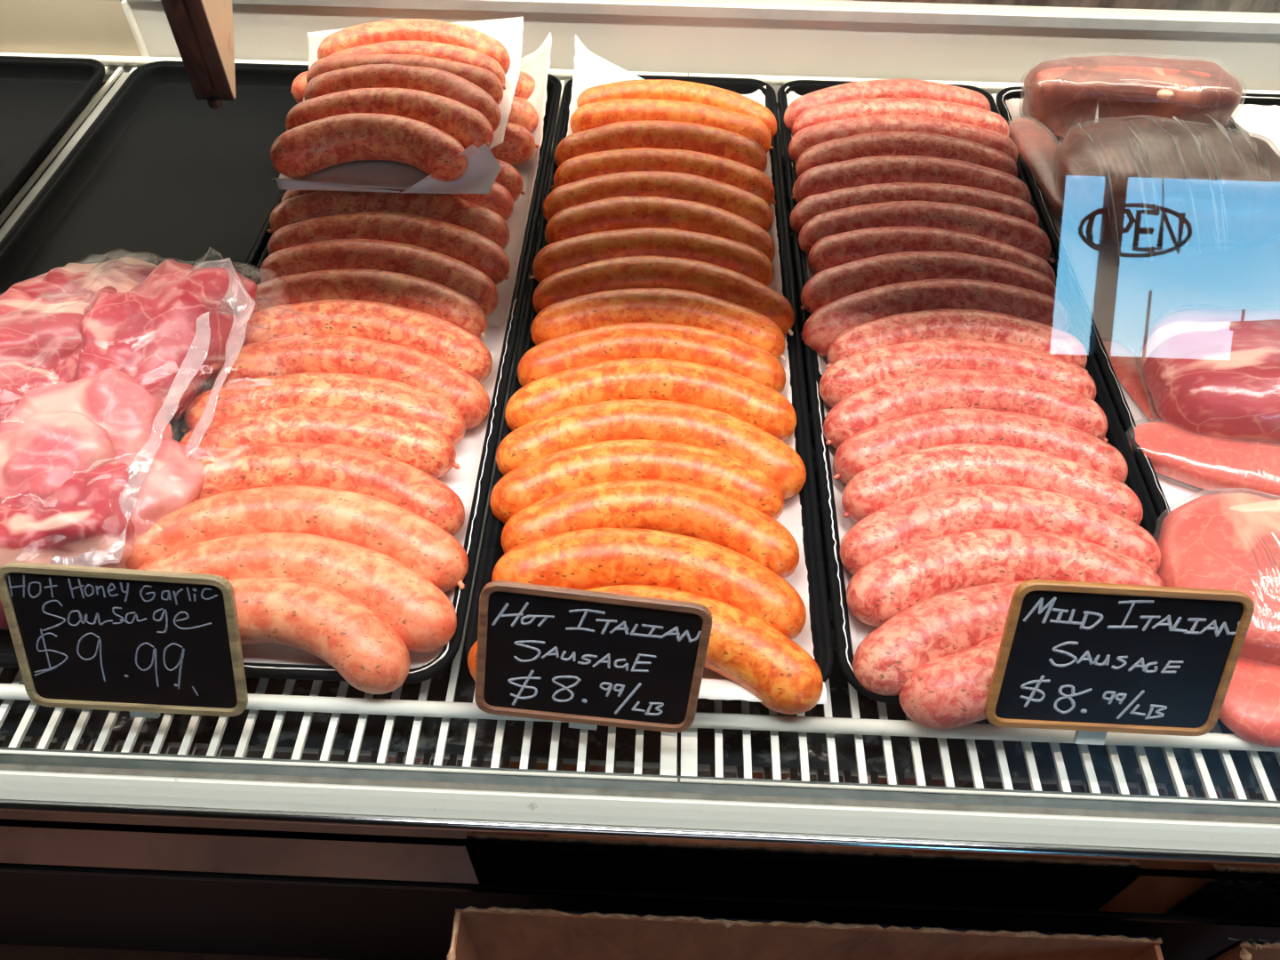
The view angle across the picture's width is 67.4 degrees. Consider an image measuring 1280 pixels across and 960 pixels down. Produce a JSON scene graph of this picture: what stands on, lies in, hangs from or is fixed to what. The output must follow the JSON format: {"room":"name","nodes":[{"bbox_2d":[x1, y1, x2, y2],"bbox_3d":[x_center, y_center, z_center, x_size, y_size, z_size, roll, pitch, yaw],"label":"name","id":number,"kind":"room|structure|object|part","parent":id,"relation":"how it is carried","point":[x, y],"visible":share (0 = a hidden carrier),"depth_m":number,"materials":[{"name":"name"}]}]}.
{"room":"food shop","nodes":[
{"label":"food shop","id":0,"kind":"room"},
{"bbox_2d":[0,944,343,959],"bbox_3d":[-0.044,1.433,0.537,7.200,0.050,6.700,2,50,1],"label":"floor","id":1,"kind":"structure","parent":0,"point":[7,951],"depth_m":1.20,"materials":[{"name":"tile"}]},
{"bbox_2d":[0,0,1279,959],"bbox_3d":[0.019,-0.131,0.850,2.400,1.390,0.904,2,50,1],"label":"display case","id":2,"kind":"object","parent":1,"relation":"on","point":[109,853],"visible":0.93,"depth_m":0.68,"materials":[{"name":"white metal"}]},
{"bbox_3d":[-0.862,-0.509,1.067,0.606,0.066,0.004,2,50,1],"label":"panel","id":3,"kind":"part","parent":2,"relation":"part of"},
{"bbox_2d":[0,52,687,782],"bbox_3d":[-0.522,-0.159,0.823,1.120,0.021,0.816,2,50,1],"label":"wire rack","id":4,"kind":"object","parent":2,"relation":"on","point":[9,692],"visible":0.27,"depth_m":0.57,"materials":[{"name":"metal"}]},
{"bbox_2d":[0,56,105,212],"bbox_3d":[-0.701,-0.176,0.817,0.228,0.021,0.732,2,50,1],"label":"tray","id":5,"kind":"object","parent":4,"relation":"on","point":[41,98],"visible":1,"depth_m":1.01,"materials":[{"name":"black plastic"}]},
{"bbox_2d":[0,72,130,241],"bbox_3d":[-0.571,-0.179,0.831,0.022,0.006,0.700,2,50,1],"label":"divider","id":6,"kind":"object","parent":4,"relation":"on","point":[6,227],"visible":0.4,"depth_m":0.94,"materials":[{"name":"metal"}]},
{"bbox_2d":[0,561,247,718],"bbox_3d":[-0.283,0.092,0.532,0.128,0.092,0.046,2,50,1],"label":"price sign","id":7,"kind":"object","parent":4,"relation":"on","point":[147,644],"visible":1,"depth_m":0.53,"materials":[{"name":"black wood"}]},
{"bbox_2d":[0,60,308,667],"bbox_3d":[-0.444,-0.167,0.813,0.226,0.021,0.732,2,50,1],"label":"tray","id":8,"kind":"object","parent":4,"relation":"on","point":[160,174],"visible":0.31,"depth_m":0.92,"materials":[{"name":"black plastic"}]},
{"bbox_2d":[0,256,257,630],"bbox_3d":[-0.381,-0.055,0.667,0.300,0.090,0.334,-8,50,-7],"label":"bagged pork","id":9,"kind":"object","parent":8,"relation":"on","point":[98,361],"visible":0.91,"depth_m":0.64,"materials":[{"name":"food"}]},
{"bbox_3d":[-0.537,0.121,0.579,1.120,0.009,0.009,2,50,1],"label":"rail","id":10,"kind":"part","parent":4,"relation":"part of","materials":[{"name":"white metal"}]},
{"bbox_3d":[-0.507,-0.469,1.079,1.120,0.010,0.010,2,50,1],"label":"rail","id":11,"kind":"part","parent":4,"relation":"part of","materials":[{"name":"white metal"}]},
{"bbox_2d":[173,73,561,683],"bbox_3d":[-0.211,-0.158,0.809,0.232,0.021,0.732,2,50,1],"label":"tray","id":12,"kind":"object","parent":4,"relation":"on","point":[554,85],"visible":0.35,"depth_m":0.69,"materials":[{"name":"black plastic"}]},
{"bbox_2d":[137,532,456,652],"bbox_3d":[-0.213,0.065,0.596,0.207,0.048,0.064,6,50,4],"label":"sausage","id":13,"kind":"object","parent":12,"relation":"in","point":[425,618],"visible":0.58,"depth_m":0.58,"materials":[{"name":"food"}]},
{"bbox_2d":[184,299,516,672],"bbox_3d":[-0.219,-0.016,0.688,0.221,0.017,0.347,2,50,1],"label":"paper liner","id":14,"kind":"object","parent":12,"relation":"on","point":[462,481],"visible":0.15,"depth_m":0.68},
{"bbox_2d":[125,485,468,591],"bbox_3d":[-0.223,0.036,0.622,0.227,0.046,0.068,2,50,1],"label":"sausage","id":15,"kind":"object","parent":14,"relation":"on","point":[415,541],"visible":0.67,"depth_m":0.61,"materials":[{"name":"food"}]},
{"bbox_2d":[227,576,410,694],"bbox_3d":[-0.215,0.089,0.577,0.163,0.047,0.061,7,50,5],"label":"sausage","id":16,"kind":"object","parent":14,"relation":"on","point":[321,620],"visible":0.62,"depth_m":0.56,"materials":[{"name":"food"}]},
{"bbox_2d":[179,406,459,479],"bbox_3d":[-0.224,-0.025,0.673,0.197,0.046,0.054,2,50,1],"label":"sausage","id":17,"kind":"object","parent":14,"relation":"on","point":[422,446],"visible":0.65,"depth_m":0.66,"materials":[{"name":"food"}]},
{"bbox_2d":[181,372,465,446],"bbox_3d":[-0.227,-0.050,0.694,0.204,0.047,0.055,2,50,1],"label":"sausage","id":18,"kind":"object","parent":14,"relation":"on","point":[349,391],"visible":0.68,"depth_m":0.68,"materials":[{"name":"food"}]},
{"bbox_2d":[198,442,464,535],"bbox_3d":[-0.223,0.006,0.647,0.214,0.047,0.065,2,50,1],"label":"sausage","id":19,"kind":"object","parent":14,"relation":"on","point":[334,466],"visible":0.6,"depth_m":0.63,"materials":[{"name":"food"}]},
{"bbox_2d":[208,334,490,429],"bbox_3d":[-0.215,-0.078,0.718,0.216,0.047,0.060,7,50,5],"label":"sausage","id":20,"kind":"object","parent":14,"relation":"on","point":[316,353],"visible":0.62,"depth_m":0.70,"materials":[{"name":"food"}]},
{"bbox_2d":[246,299,492,383],"bbox_3d":[-0.217,-0.110,0.744,0.212,0.048,0.060,5,50,4],"label":"sausage","id":21,"kind":"object","parent":14,"relation":"on","point":[444,340],"visible":0.62,"depth_m":0.73,"materials":[{"name":"food"}]},
{"bbox_2d":[255,268,487,338],"bbox_3d":[-0.221,-0.140,0.770,0.199,0.047,0.060,2,50,1],"label":"sausage","id":22,"kind":"object","parent":14,"relation":"on","point":[410,292],"visible":0.51,"depth_m":0.76,"materials":[{"name":"food"}]},
{"bbox_2d":[486,32,551,328],"bbox_3d":[-0.206,-0.296,0.891,0.216,0.067,0.386,2,50,1],"label":"paper liner","id":23,"kind":"object","parent":12,"relation":"on","point":[536,64],"visible":0.06,"depth_m":0.92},
{"bbox_2d":[259,239,498,316],"bbox_3d":[-0.214,-0.171,0.796,0.202,0.046,0.056,7,50,5],"label":"sausage","id":24,"kind":"object","parent":23,"relation":"on","point":[415,260],"visible":0.63,"depth_m":0.78,"materials":[{"name":"food"}]},
{"bbox_2d":[267,187,509,249],"bbox_3d":[-0.220,-0.230,0.845,0.214,0.048,0.059,2,50,1],"label":"sausage","id":25,"kind":"object","parent":23,"relation":"on","point":[457,211],"visible":0.59,"depth_m":0.83,"materials":[{"name":"food"}]},
{"bbox_2d":[267,211,510,285],"bbox_3d":[-0.213,-0.201,0.822,0.210,0.046,0.058,5,50,3],"label":"sausage","id":26,"kind":"object","parent":23,"relation":"on","point":[466,245],"visible":0.58,"depth_m":0.81,"materials":[{"name":"food"}]},
{"bbox_2d":[280,181,513,221],"bbox_3d":[-0.219,-0.256,0.868,0.209,0.047,0.054,-1,50,-2],"label":"sausage","id":27,"kind":"object","parent":23,"relation":"on","point":[499,199],"visible":0.23,"depth_m":0.85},
{"bbox_2d":[290,70,535,103],"bbox_3d":[-0.235,-0.402,0.991,0.258,0.048,0.050,-1,50,-2],"label":"sausage","id":28,"kind":"object","parent":23,"relation":"on","point":[525,86],"visible":0.16,"depth_m":0.98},
{"bbox_2d":[495,159,525,201],"bbox_3d":[-0.214,-0.282,0.890,0.217,0.047,0.054,2,50,1],"label":"sausage","id":29,"kind":"object","parent":23,"relation":"on","point":[508,177],"visible":0.16,"depth_m":0.88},
{"bbox_2d":[489,122,539,165],"bbox_3d":[-0.215,-0.319,0.922,0.236,0.046,0.040,-6,50,-6],"label":"sausage","id":30,"kind":"object","parent":23,"relation":"on","point":[518,145],"visible":0.2,"depth_m":0.92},
{"bbox_2d":[272,16,523,193],"bbox_3d":[-0.225,-0.362,0.899,0.221,0.042,0.282,2,50,1],"label":"paper liner","id":31,"kind":"object","parent":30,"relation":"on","point":[483,169],"visible":0.35,"depth_m":0.84,"materials":[{"name":"paper"}]},
{"bbox_2d":[269,112,467,182],"bbox_3d":[-0.232,-0.288,0.830,0.169,0.044,0.063,2,50,1],"label":"sausage","id":32,"kind":"object","parent":31,"relation":"on","point":[306,149],"visible":1,"depth_m":0.82,"materials":[{"name":"food"}]},
{"bbox_2d":[285,88,493,149],"bbox_3d":[-0.223,-0.322,0.858,0.186,0.044,0.061,2,50,1],"label":"sausage","id":33,"kind":"object","parent":31,"relation":"on","point":[462,122],"visible":0.52,"depth_m":0.84,"materials":[{"name":"food"}]},
{"bbox_2d":[304,64,501,131],"bbox_3d":[-0.215,-0.355,0.887,0.187,0.043,0.064,9,50,6],"label":"sausage","id":34,"kind":"object","parent":31,"relation":"on","point":[436,81],"visible":0.49,"depth_m":0.87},
{"bbox_2d":[306,54,503,105],"bbox_3d":[-0.221,-0.374,0.901,0.187,0.045,0.045,5,50,3],"label":"sausage","id":35,"kind":"object","parent":31,"relation":"on","point":[485,79],"visible":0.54,"depth_m":0.89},
{"bbox_2d":[317,18,510,75],"bbox_3d":[-0.220,-0.423,0.943,0.188,0.045,0.064,2,50,1],"label":"sausage","id":36,"kind":"object","parent":31,"relation":"on","point":[410,29],"visible":0.57,"depth_m":0.93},
{"bbox_2d":[328,40,505,89],"bbox_3d":[-0.215,-0.394,0.919,0.178,0.042,0.054,2,50,1],"label":"sausage","id":37,"kind":"object","parent":31,"relation":"on","point":[456,53],"visible":0.35,"depth_m":0.90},
{"bbox_2d":[507,96,538,133],"bbox_3d":[-0.226,-0.361,0.957,0.249,0.048,0.042,-3,50,-3],"label":"sausage","id":38,"kind":"object","parent":23,"relation":"on","point":[523,113],"visible":0.1,"depth_m":0.95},
{"bbox_2d":[474,580,711,732],"bbox_3d":[-0.028,0.101,0.531,0.129,0.088,0.041,5,50,4],"label":"price sign","id":39,"kind":"object","parent":4,"relation":"on","point":[587,660],"visible":1,"depth_m":0.53,"materials":[{"name":"black wood"}]},
{"bbox_2d":[464,74,833,682],"bbox_3d":[0.018,-0.150,0.805,0.224,0.021,0.732,2,50,1],"label":"tray","id":40,"kind":"object","parent":4,"relation":"on","point":[492,550],"visible":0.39,"depth_m":0.72,"materials":[{"name":"black plastic"}]},
{"bbox_2d":[504,358,796,441],"bbox_3d":[0.008,-0.058,0.705,0.212,0.047,0.065,2,50,1],"label":"sausage","id":41,"kind":"object","parent":40,"relation":"in","point":[747,399],"visible":0.71,"depth_m":0.69,"materials":[{"name":"food"}]},
{"bbox_2d":[566,34,791,403],"bbox_3d":[0.025,-0.255,0.861,0.202,0.065,0.471,2,50,1],"label":"paper liner","id":42,"kind":"object","parent":40,"relation":"on","point":[590,69],"visible":0.05,"depth_m":0.99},
{"bbox_2d":[528,227,773,286],"bbox_3d":[0.010,-0.185,0.812,0.206,0.047,0.056,2,50,1],"label":"sausage","id":43,"kind":"object","parent":42,"relation":"on","point":[740,257],"visible":0.59,"depth_m":0.80,"materials":[{"name":"food"}]},
{"bbox_2d":[517,322,785,393],"bbox_3d":[0.009,-0.090,0.732,0.204,0.047,0.061,2,50,1],"label":"sausage","id":44,"kind":"object","parent":42,"relation":"on","point":[687,343],"visible":0.54,"depth_m":0.71,"materials":[{"name":"food"}]},
{"bbox_2d":[542,170,773,232],"bbox_3d":[0.016,-0.249,0.865,0.207,0.047,0.061,2,50,1],"label":"sausage","id":45,"kind":"object","parent":42,"relation":"on","point":[682,186],"visible":0.52,"depth_m":0.85,"materials":[{"name":"food"}]},
{"bbox_2d":[530,288,786,361],"bbox_3d":[0.015,-0.122,0.758,0.201,0.046,0.061,2,50,1],"label":"sausage","id":46,"kind":"object","parent":42,"relation":"on","point":[630,305],"visible":0.66,"depth_m":0.74,"materials":[{"name":"food"}]},
{"bbox_2d":[544,196,775,262],"bbox_3d":[0.018,-0.218,0.839,0.201,0.047,0.060,6,50,4],"label":"sausage","id":47,"kind":"object","parent":42,"relation":"on","point":[619,212],"visible":0.63,"depth_m":0.82,"materials":[{"name":"food"}]},
{"bbox_2d":[554,120,767,172],"bbox_3d":[0.020,-0.318,0.924,0.204,0.046,0.057,2,50,1],"label":"sausage","id":48,"kind":"object","parent":42,"relation":"on","point":[644,133],"visible":0.56,"depth_m":0.91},
{"bbox_2d":[550,147,775,205],"bbox_3d":[0.022,-0.281,0.893,0.210,0.046,0.053,5,50,3],"label":"sausage","id":49,"kind":"object","parent":42,"relation":"on","point":[738,174],"visible":0.55,"depth_m":0.88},
{"bbox_2d":[532,255,794,335],"bbox_3d":[0.020,-0.152,0.784,0.213,0.046,0.064,6,50,4],"label":"sausage","id":50,"kind":"object","parent":42,"relation":"on","point":[642,271],"visible":0.66,"depth_m":0.77,"materials":[{"name":"food"}]},
{"bbox_2d":[569,98,773,153],"bbox_3d":[0.031,-0.349,0.949,0.204,0.048,0.048,7,50,5],"label":"sausage","id":51,"kind":"object","parent":42,"relation":"on","point":[589,116],"visible":0.54,"depth_m":0.93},
{"bbox_2d":[576,79,776,137],"bbox_3d":[0.037,-0.377,0.974,0.207,0.046,0.056,9,50,7],"label":"sausage","id":52,"kind":"object","parent":42,"relation":"on","point":[671,90],"visible":0.43,"depth_m":0.96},
{"bbox_2d":[698,431,827,703],"bbox_3d":[0.012,0.028,0.651,0.204,0.022,0.273,2,50,1],"label":"paper liner","id":53,"kind":"object","parent":40,"relation":"on","point":[714,685],"visible":0.04,"depth_m":0.60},
{"bbox_2d":[467,640,477,680],"bbox_3d":[-0.044,0.106,0.565,0.114,0.045,0.048,-5,50,-5],"label":"sausage","id":54,"kind":"object","parent":53,"relation":"on","point":[472,654],"visible":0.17,"depth_m":0.56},
{"bbox_2d":[489,439,784,524],"bbox_3d":[-0.001,0.003,0.653,0.199,0.046,0.064,2,50,1],"label":"sausage","id":55,"kind":"object","parent":53,"relation":"on","point":[539,479],"visible":0.64,"depth_m":0.64,"materials":[{"name":"food"}]},
{"bbox_2d":[491,528,806,639],"bbox_3d":[0.005,0.061,0.603,0.199,0.048,0.060,7,50,5],"label":"sausage","id":56,"kind":"object","parent":53,"relation":"on","point":[593,557],"visible":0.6,"depth_m":0.59,"materials":[{"name":"food"}]},
{"bbox_2d":[501,479,799,578],"bbox_3d":[0.007,0.031,0.630,0.194,0.046,0.066,2,50,1],"label":"sausage","id":57,"kind":"object","parent":53,"relation":"on","point":[678,508],"visible":0.75,"depth_m":0.62,"materials":[{"name":"food"}]},
{"bbox_2d":[496,399,806,499],"bbox_3d":[0.008,-0.024,0.675,0.216,0.047,0.071,2,50,1],"label":"sausage","id":58,"kind":"object","parent":53,"relation":"on","point":[622,419],"visible":0.7,"depth_m":0.66,"materials":[{"name":"food"}]},
{"bbox_2d":[583,584,823,714],"bbox_3d":[0.022,0.095,0.576,0.180,0.047,0.057,11,51,9],"label":"sausage","id":59,"kind":"object","parent":53,"relation":"on","point":[744,649],"visible":0.54,"depth_m":0.55,"materials":[{"name":"food"}]},
{"bbox_3d":[0.002,0.190,0.547,2.400,0.023,0.012,2,50,1],"label":"sill","id":60,"kind":"part","parent":2,"relation":"part of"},
{"bbox_3d":[0.001,0.275,0.692,2.400,0.086,0.018,2,50,1],"label":"kick panel","id":61,"kind":"part","parent":2,"relation":"part of","materials":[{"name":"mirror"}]},
{"bbox_3d":[0.002,0.212,0.619,2.400,0.106,0.016,2,50,1],"label":"kick panel","id":62,"kind":"part","parent":2,"relation":"part of","materials":[{"name":"metal"}]},
{"bbox_3d":[0.001,0.304,0.728,2.400,0.007,0.026,2,50,1],"label":"trim","id":63,"kind":"part","parent":2,"relation":"part of","materials":[{"name":"grey"}]},
{"bbox_2d":[680,72,1279,807],"bbox_3d":[0.598,-0.117,0.804,1.120,0.021,0.816,2,50,1],"label":"wire rack","id":64,"kind":"object","parent":2,"relation":"on","point":[718,721],"visible":0.2,"depth_m":0.56,"materials":[{"name":"metal"}]},
{"bbox_2d":[777,80,1160,703],"bbox_3d":[0.246,-0.141,0.802,0.228,0.021,0.732,2,50,1],"label":"tray","id":65,"kind":"object","parent":64,"relation":"on","point":[1116,436],"visible":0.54,"depth_m":0.71,"materials":[{"name":"black plastic"}]},
{"bbox_2d":[784,86,829,375],"bbox_3d":[0.247,-0.244,0.887,0.207,0.017,0.436,2,50,1],"label":"paper liner","id":66,"kind":"object","parent":65,"relation":"on","point":[822,361],"visible":0.02,"depth_m":0.83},
{"bbox_2d":[784,79,991,133],"bbox_3d":[0.251,-0.381,0.981,0.213,0.047,0.055,-4,50,-4],"label":"sausage","id":67,"kind":"object","parent":66,"relation":"on","point":[878,88],"visible":0.48,"depth_m":0.96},
{"bbox_2d":[792,97,1009,136],"bbox_3d":[0.260,-0.354,0.957,0.214,0.048,0.051,2,50,1],"label":"sausage","id":68,"kind":"object","parent":66,"relation":"on","point":[957,112],"visible":0.43,"depth_m":0.94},
{"bbox_2d":[788,114,1018,164],"bbox_3d":[0.255,-0.326,0.933,0.221,0.048,0.056,2,50,1],"label":"sausage","id":69,"kind":"object","parent":66,"relation":"on","point":[808,137],"visible":0.53,"depth_m":0.92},
{"bbox_2d":[795,131,1017,177],"bbox_3d":[0.253,-0.304,0.916,0.210,0.046,0.057,2,50,1],"label":"sausage","id":70,"kind":"object","parent":66,"relation":"on","point":[879,143],"visible":0.42,"depth_m":0.90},
{"bbox_2d":[791,155,1031,204],"bbox_3d":[0.250,-0.271,0.886,0.219,0.048,0.057,2,50,1],"label":"sausage","id":71,"kind":"object","parent":66,"relation":"on","point":[876,169],"visible":0.55,"depth_m":0.87,"materials":[{"name":"food"}]},
{"bbox_2d":[789,182,1038,234],"bbox_3d":[0.245,-0.238,0.859,0.221,0.048,0.055,2,50,1],"label":"sausage","id":72,"kind":"object","parent":66,"relation":"on","point":[811,206],"visible":0.49,"depth_m":0.84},
{"bbox_2d":[798,200,1054,263],"bbox_3d":[0.249,-0.215,0.839,0.221,0.048,0.059,2,50,1],"label":"sausage","id":73,"kind":"object","parent":66,"relation":"on","point":[1024,235],"visible":0.58,"depth_m":0.82,"materials":[{"name":"food"}]},
{"bbox_2d":[800,250,1057,313],"bbox_3d":[0.238,-0.161,0.794,0.214,0.047,0.058,0,50,-1],"label":"sausage","id":74,"kind":"object","parent":66,"relation":"on","point":[828,285],"visible":0.54,"depth_m":0.78,"materials":[{"name":"food"}]},
{"bbox_2d":[808,226,1055,284],"bbox_3d":[0.247,-0.187,0.817,0.206,0.047,0.053,8,50,6],"label":"sausage","id":75,"kind":"object","parent":66,"relation":"on","point":[831,251],"visible":0.58,"depth_m":0.80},
{"bbox_2d":[801,278,1070,356],"bbox_3d":[0.235,-0.132,0.770,0.216,0.047,0.058,-3,50,-4],"label":"sausage","id":76,"kind":"object","parent":66,"relation":"on","point":[828,321],"visible":0.64,"depth_m":0.75,"materials":[{"name":"food"}]},
{"bbox_2d":[825,308,1087,372],"bbox_3d":[0.246,-0.105,0.748,0.202,0.046,0.058,2,50,1],"label":"sausage","id":77,"kind":"object","parent":66,"relation":"on","point":[987,325],"visible":0.66,"depth_m":0.73,"materials":[{"name":"food"}]},
{"bbox_2d":[816,381,878,671],"bbox_3d":[0.214,0.033,0.653,0.172,0.017,0.262,2,50,1],"label":"paper liner","id":78,"kind":"object","parent":65,"relation":"on","point":[859,629],"visible":0.06,"depth_m":0.65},
{"bbox_2d":[852,580,1024,695],"bbox_3d":[0.218,0.092,0.581,0.187,0.046,0.058,-6,50,-6],"label":"sausage","id":79,"kind":"object","parent":78,"relation":"on","point":[952,622],"visible":0.38,"depth_m":0.56,"materials":[{"name":"food"}]},
{"bbox_2d":[898,632,1002,728],"bbox_3d":[0.201,0.115,0.561,0.103,0.044,0.045,-20,53,-17],"label":"sausage","id":80,"kind":"object","parent":78,"relation":"on","point":[948,692],"visible":0.62,"depth_m":0.54,"materials":[{"name":"food"}]},
{"bbox_2d":[823,368,1108,449],"bbox_3d":[0.235,-0.051,0.702,0.206,0.047,0.062,-1,50,-1],"label":"sausage","id":81,"kind":"object","parent":78,"relation":"on","point":[868,407],"visible":0.68,"depth_m":0.69,"materials":[{"name":"food"}]},
{"bbox_2d":[832,408,1127,485],"bbox_3d":[0.238,-0.021,0.677,0.204,0.046,0.060,2,50,1],"label":"sausage","id":82,"kind":"object","parent":78,"relation":"on","point":[879,443],"visible":0.66,"depth_m":0.66,"materials":[{"name":"food"}]},
{"bbox_2d":[841,443,1143,525],"bbox_3d":[0.238,0.006,0.654,0.200,0.046,0.063,2,50,1],"label":"sausage","id":83,"kind":"object","parent":78,"relation":"on","point":[892,481],"visible":0.62,"depth_m":0.64,"materials":[{"name":"food"}]},
{"bbox_2d":[840,484,1161,575],"bbox_3d":[0.234,0.036,0.629,0.206,0.047,0.068,2,50,1],"label":"sausage","id":84,"kind":"object","parent":78,"relation":"on","point":[949,510],"visible":0.7,"depth_m":0.61,"materials":[{"name":"food"}]},
{"bbox_2d":[846,528,1164,626],"bbox_3d":[0.229,0.061,0.607,0.200,0.047,0.060,-1,50,-1],"label":"sausage","id":85,"kind":"object","parent":78,"relation":"on","point":[898,580],"visible":0.63,"depth_m":0.59,"materials":[{"name":"food"}]},
{"bbox_2d":[818,337,1095,408],"bbox_3d":[0.238,-0.077,0.724,0.206,0.047,0.060,2,50,1],"label":"sausage","id":86,"kind":"object","parent":65,"relation":"in","point":[845,377],"visible":0.56,"depth_m":0.71,"materials":[{"name":"food"}]},
{"bbox_3d":[0.614,-0.428,1.061,1.120,0.010,0.010,2,50,1],"label":"rail","id":87,"kind":"part","parent":64,"relation":"part of","materials":[{"name":"white metal"}]},
{"bbox_3d":[0.584,0.163,0.560,1.120,0.009,0.009,2,50,1],"label":"rail","id":88,"kind":"part","parent":64,"relation":"part of","materials":[{"name":"white metal"}]},
{"bbox_2d":[995,86,1231,525],"bbox_3d":[0.476,-0.133,0.798,0.228,0.021,0.732,2,50,1],"label":"tray","id":89,"kind":"object","parent":64,"relation":"on","point":[1158,501],"visible":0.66,"depth_m":0.77,"materials":[{"name":"black plastic"}]},
{"bbox_2d":[1001,89,1279,511],"bbox_3d":[0.476,-0.133,0.797,0.217,0.017,0.722,2,50,1],"label":"paper liner","id":90,"kind":"object","parent":89,"relation":"on","point":[1124,301],"visible":0.27,"depth_m":0.84,"materials":[{"name":"paper"}]},
{"bbox_2d":[1008,118,1072,223],"bbox_3d":[0.395,-0.301,0.928,0.048,0.029,0.178,-5,50,-5],"label":"wrapped loin","id":91,"kind":"object","parent":90,"relation":"on","point":[1035,145],"visible":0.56,"depth_m":0.92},
{"bbox_2d":[1102,339,1164,422],"bbox_3d":[0.394,-0.070,0.745,0.034,0.010,0.125,-8,50,-8],"label":"meat","id":92,"kind":"object","parent":90,"relation":"on","point":[1126,365],"visible":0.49,"depth_m":0.75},
{"bbox_2d":[1055,113,1279,265],"bbox_3d":[0.487,-0.254,0.861,0.210,0.072,0.209,2,50,1],"label":"wrapped loin","id":93,"kind":"object","parent":90,"relation":"on","point":[1136,180],"visible":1,"depth_m":0.85,"materials":[{"name":"food"}]},
{"bbox_2d":[1022,56,1242,137],"bbox_3d":[0.497,-0.386,0.974,0.217,0.069,0.102,4,50,2],"label":"wrapped loin","id":94,"kind":"object","parent":93,"relation":"on","point":[1062,96],"visible":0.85,"depth_m":0.95,"materials":[{"name":"food"}]},
{"bbox_2d":[1156,88,1174,99],"bbox_3d":[0.504,-0.370,0.921,0.016,0.008,0.012,2,50,1],"label":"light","id":95,"kind":"object","parent":94,"relation":"attached to","point":[1162,94],"depth_m":0.92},
{"bbox_2d":[1128,422,1279,499],"bbox_3d":[0.432,-0.012,0.684,0.163,0.029,0.061,17,52,13],"label":"pork chop","id":96,"kind":"object","parent":90,"relation":"on","point":[1218,465],"visible":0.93,"depth_m":0.68,"materials":[{"name":"food"}]},
{"bbox_2d":[1138,307,1279,443],"bbox_3d":[0.464,-0.077,0.713,0.173,0.070,0.132,2,50,1],"label":"meat","id":97,"kind":"object","parent":90,"relation":"on","point":[1208,372],"visible":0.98,"depth_m":0.69,"materials":[{"name":"food"}]},
{"bbox_2d":[1157,492,1279,747],"bbox_3d":[0.405,0.076,0.593,0.156,0.054,0.173,2,50,1],"label":"pork chop","id":98,"kind":"object","parent":90,"relation":"on","point":[1225,541],"visible":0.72,"depth_m":0.59,"materials":[{"name":"food"}]},
{"bbox_2d":[984,579,1254,744],"bbox_3d":[0.257,0.102,0.524,0.127,0.097,0.046,2,50,1],"label":"price sign","id":99,"kind":"object","parent":64,"relation":"on","point":[1092,660],"visible":1,"depth_m":0.52,"materials":[{"name":"brown wood"}]},
{"bbox_2d":[1227,93,1279,133],"bbox_3d":[0.705,-0.124,0.794,0.226,0.021,0.732,2,50,1],"label":"tray","id":100,"kind":"object","parent":64,"relation":"on","point":[1263,101],"visible":0.04,"depth_m":1.02,"materials":[{"name":"black plastic"}]},
{"bbox_2d":[1231,96,1279,156],"bbox_3d":[0.705,-0.125,0.794,0.216,0.017,0.722,2,50,1],"label":"paper liner","id":101,"kind":"object","parent":100,"relation":"on","point":[1260,122],"visible":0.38,"depth_m":1.02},
{"bbox_3d":[0.734,-0.685,0.808,1.010,0.556,0.046,2,50,1],"label":"door","id":102,"kind":"part","parent":2,"relation":"part of","materials":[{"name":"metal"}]},
{"bbox_3d":[0.026,-0.434,0.612,2.360,0.015,0.416,2,50,1],"label":"shelf","id":103,"kind":"object","parent":2,"relation":"attached to","visible":0},
{"bbox_2d":[160,0,235,109],"bbox_3d":[-0.376,-0.492,0.829,0.034,0.252,0.208,2,50,1],"label":"shelf bracket","id":104,"kind":"object","parent":103,"relation":"attached to","point":[203,30],"visible":1,"depth_m":0.83,"materials":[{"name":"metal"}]},
{"bbox_3d":[-0.360,-0.497,0.831,0.002,0.248,0.198,2,50,1],"label":"plate","id":105,"kind":"part","parent":104,"relation":"part of","materials":[{"name":"metal"}]},
{"bbox_2d":[446,905,1163,959],"bbox_3d":[0.107,0.616,0.809,0.506,0.590,0.301,2,50,1],"label":"cardboard box","id":106,"kind":"object","parent":1,"relation":"on","point":[493,932],"visible":1,"depth_m":0.71,"materials":[{"name":"cardboard"}]},
{"bbox_3d":[-0.139,0.610,0.813,0.004,0.577,0.296,2,50,1],"label":"panel","id":107,"kind":"part","parent":106,"relation":"part of","materials":[{"name":"brown cardboard"}]},
{"bbox_3d":[0.115,0.502,0.905,0.501,0.581,0.002,2,50,1],"label":"panel outside","id":108,"kind":"part","parent":106,"relation":"part of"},
{"bbox_3d":[0.357,0.628,0.805,0.004,0.577,0.296,2,50,1],"label":"panel","id":109,"kind":"part","parent":106,"relation":"part of","materials":[{"name":"brown cardboard"}]},
{"bbox_2d":[1205,937,1279,959],"bbox_3d":[0.502,0.622,0.811,0.188,0.589,0.284,2,50,1],"label":"cardboard box","id":110,"kind":"object","parent":1,"relation":"on","point":[1241,949],"visible":1,"depth_m":0.68,"materials":[{"name":"beige"}]},
{"bbox_3d":[0.417,0.623,0.811,0.004,0.576,0.276,2,50,1],"label":"panel","id":111,"kind":"part","parent":110,"relation":"part of","materials":[{"name":"brown cardboard"}]}
]}

